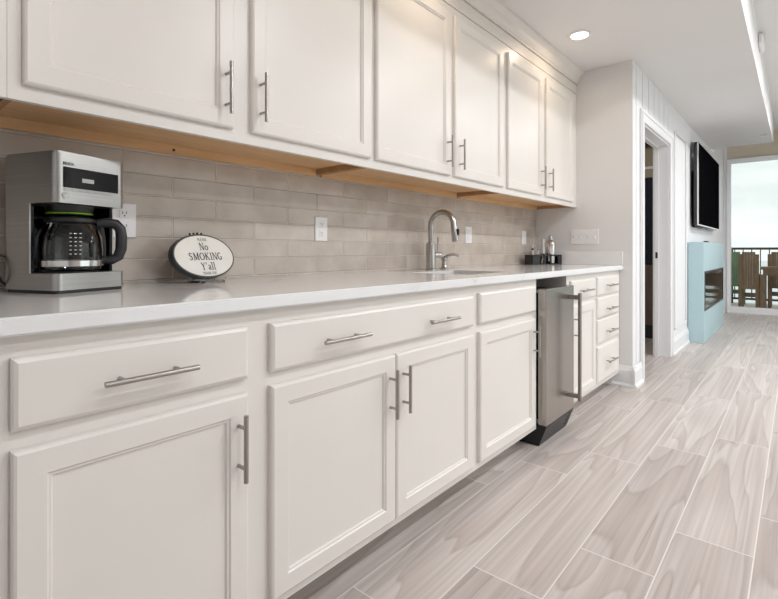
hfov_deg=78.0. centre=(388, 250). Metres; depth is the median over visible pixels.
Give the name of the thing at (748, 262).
patio chair
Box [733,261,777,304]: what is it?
sea
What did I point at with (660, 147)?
trim
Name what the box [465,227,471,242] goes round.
wall switch
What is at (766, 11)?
ceiling
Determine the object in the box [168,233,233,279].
oval sign
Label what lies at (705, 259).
fireplace
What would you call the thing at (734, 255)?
patio chair
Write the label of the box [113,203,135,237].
wall outlet
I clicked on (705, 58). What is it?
ceiling
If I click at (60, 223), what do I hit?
coffee maker
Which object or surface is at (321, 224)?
receptacle
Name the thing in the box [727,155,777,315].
window
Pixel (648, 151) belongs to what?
bunk bed
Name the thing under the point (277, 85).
upper cabinet
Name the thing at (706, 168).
television
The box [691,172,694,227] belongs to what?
tv wall mount
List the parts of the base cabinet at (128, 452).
drawer, door, handle, handle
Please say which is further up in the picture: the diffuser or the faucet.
the diffuser
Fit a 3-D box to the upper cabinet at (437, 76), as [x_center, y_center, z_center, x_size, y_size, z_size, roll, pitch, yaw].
[0.203,-0.799,2.554,0.395,0.916,1.193,0,0,40]
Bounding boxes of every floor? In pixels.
[287,312,777,598]
[731,302,777,308]
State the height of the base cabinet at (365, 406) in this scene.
0.878 m
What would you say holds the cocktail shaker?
in the caddy
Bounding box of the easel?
[187,278,225,282]
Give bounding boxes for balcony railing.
[731,247,777,302]
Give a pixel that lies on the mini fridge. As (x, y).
(555, 395)
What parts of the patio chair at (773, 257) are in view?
leg, backrest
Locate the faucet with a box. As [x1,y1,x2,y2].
[425,209,458,269]
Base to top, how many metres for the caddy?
0.078 m
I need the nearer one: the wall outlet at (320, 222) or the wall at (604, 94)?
the wall outlet at (320, 222)
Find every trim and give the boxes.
[640,108,673,379]
[645,125,668,356]
[675,131,686,328]
[724,147,726,311]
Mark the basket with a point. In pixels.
(48, 209)
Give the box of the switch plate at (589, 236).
[571,229,598,243]
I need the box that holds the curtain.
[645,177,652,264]
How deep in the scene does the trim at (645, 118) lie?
3.91 m
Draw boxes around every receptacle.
[119,209,129,230]
[319,222,323,236]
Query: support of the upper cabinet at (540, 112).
attached to the wall at (266, 217)
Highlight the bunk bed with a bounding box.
[645,147,652,338]
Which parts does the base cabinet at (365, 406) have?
door, handle, drawer, handle, handle, door, handle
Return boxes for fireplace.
[688,242,723,343]
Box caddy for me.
[525,255,561,264]
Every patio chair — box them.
[731,252,745,303]
[738,252,760,307]
[768,252,777,307]
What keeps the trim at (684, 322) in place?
attached to the wall at (646, 96)
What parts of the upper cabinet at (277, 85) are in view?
panel, door, hanging rail, panel, handle, handle, door, panel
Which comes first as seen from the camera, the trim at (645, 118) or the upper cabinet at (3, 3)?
the upper cabinet at (3, 3)
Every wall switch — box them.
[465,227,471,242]
[522,231,525,244]
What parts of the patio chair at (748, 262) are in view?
leg, leg, seat, backrest, leg, leg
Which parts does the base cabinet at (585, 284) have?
frame, drawer, door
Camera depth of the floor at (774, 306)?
9.12 m
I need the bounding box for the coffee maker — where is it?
[0,150,126,293]
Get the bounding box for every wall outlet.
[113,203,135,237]
[315,217,326,240]
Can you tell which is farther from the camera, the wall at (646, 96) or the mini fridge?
the wall at (646, 96)
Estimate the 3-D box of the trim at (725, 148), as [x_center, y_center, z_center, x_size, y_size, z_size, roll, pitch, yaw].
[5.631,-0.448,8.031,0.043,2.949,0.090,0,0,40]
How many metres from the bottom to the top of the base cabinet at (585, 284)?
0.878 m
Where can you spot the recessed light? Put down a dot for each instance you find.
(579, 34)
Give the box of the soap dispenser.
[440,253,458,268]
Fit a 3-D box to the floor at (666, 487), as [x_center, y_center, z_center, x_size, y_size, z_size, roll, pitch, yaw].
[2.649,1.052,3.110,6.400,0.050,11.370,0,0,40]
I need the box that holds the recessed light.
[569,30,590,39]
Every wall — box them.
[0,128,535,290]
[536,60,631,365]
[632,60,723,366]
[727,129,777,159]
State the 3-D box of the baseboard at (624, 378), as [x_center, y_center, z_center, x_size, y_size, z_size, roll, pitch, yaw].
[1.745,0.949,3.657,0.234,0.156,0.028,0,0,40]
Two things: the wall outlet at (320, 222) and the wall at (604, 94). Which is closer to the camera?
the wall outlet at (320, 222)
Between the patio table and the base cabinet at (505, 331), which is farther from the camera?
the patio table
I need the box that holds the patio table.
[760,266,777,307]
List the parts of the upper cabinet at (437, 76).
panel, hanging rail, panel, door, handle, handle, panel, door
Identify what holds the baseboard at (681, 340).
attached to the wall at (646, 96)
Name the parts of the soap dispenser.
spout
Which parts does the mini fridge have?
kick plate, door, handle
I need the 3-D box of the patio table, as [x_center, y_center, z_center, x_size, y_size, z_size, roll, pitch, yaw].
[6.803,0.664,8.097,0.845,0.764,0.450,0,0,40]
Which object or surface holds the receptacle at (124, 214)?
attached to the wall outlet at (126, 216)
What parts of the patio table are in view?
leg, leg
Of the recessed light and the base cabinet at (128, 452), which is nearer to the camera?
the base cabinet at (128, 452)
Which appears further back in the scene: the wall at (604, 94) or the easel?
the wall at (604, 94)
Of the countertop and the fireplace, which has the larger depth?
the fireplace
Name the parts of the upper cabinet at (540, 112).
hanging rail, panel, door, frame, handle, handle, panel, door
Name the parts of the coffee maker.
cord, lid, warming plate, control panel, handle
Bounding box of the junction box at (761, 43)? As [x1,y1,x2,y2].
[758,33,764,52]
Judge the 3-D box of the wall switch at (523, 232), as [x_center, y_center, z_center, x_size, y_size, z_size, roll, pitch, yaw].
[1.099,-0.102,3.904,0.008,0.112,0.080,0,0,40]
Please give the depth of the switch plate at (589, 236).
3.81 m
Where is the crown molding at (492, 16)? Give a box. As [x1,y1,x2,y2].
[443,0,583,93]
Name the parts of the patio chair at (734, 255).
backrest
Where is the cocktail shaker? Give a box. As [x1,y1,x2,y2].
[545,236,555,263]
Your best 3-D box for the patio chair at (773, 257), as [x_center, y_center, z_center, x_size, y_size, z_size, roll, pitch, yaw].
[7.141,0.536,8.643,0.510,1.020,0.500,0,0,40]
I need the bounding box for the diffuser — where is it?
[571,32,587,37]
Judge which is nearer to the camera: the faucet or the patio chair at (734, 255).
the faucet
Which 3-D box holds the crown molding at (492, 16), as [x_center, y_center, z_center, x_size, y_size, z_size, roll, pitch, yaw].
[-0.175,-1.344,2.106,0.397,0.168,4.879,0,0,40]
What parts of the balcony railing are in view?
post, rail, rail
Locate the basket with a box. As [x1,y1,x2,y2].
[43,204,94,215]
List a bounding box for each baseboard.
[604,365,634,387]
[633,305,724,388]
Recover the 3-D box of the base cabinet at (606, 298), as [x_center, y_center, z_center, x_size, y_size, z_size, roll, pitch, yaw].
[1.337,0.586,3.632,0.713,0.878,0.586,0,0,40]
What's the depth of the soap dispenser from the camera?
2.90 m
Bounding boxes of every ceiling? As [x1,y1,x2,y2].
[499,0,772,148]
[752,0,777,115]
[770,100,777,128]
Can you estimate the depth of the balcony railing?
9.33 m
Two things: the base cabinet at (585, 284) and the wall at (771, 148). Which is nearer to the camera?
the base cabinet at (585, 284)
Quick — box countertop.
[0,251,623,337]
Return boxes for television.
[691,142,718,229]
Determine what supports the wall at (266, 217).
attached to the wall
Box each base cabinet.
[0,310,256,598]
[257,286,473,598]
[474,279,540,470]
[536,273,595,402]
[594,270,618,388]
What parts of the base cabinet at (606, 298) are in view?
drawer, drawer, drawer, drawer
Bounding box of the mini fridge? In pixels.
[519,285,581,445]
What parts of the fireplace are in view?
firebox frame, glass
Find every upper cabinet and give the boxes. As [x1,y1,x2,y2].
[0,0,6,100]
[0,0,370,175]
[319,0,503,197]
[458,44,575,209]

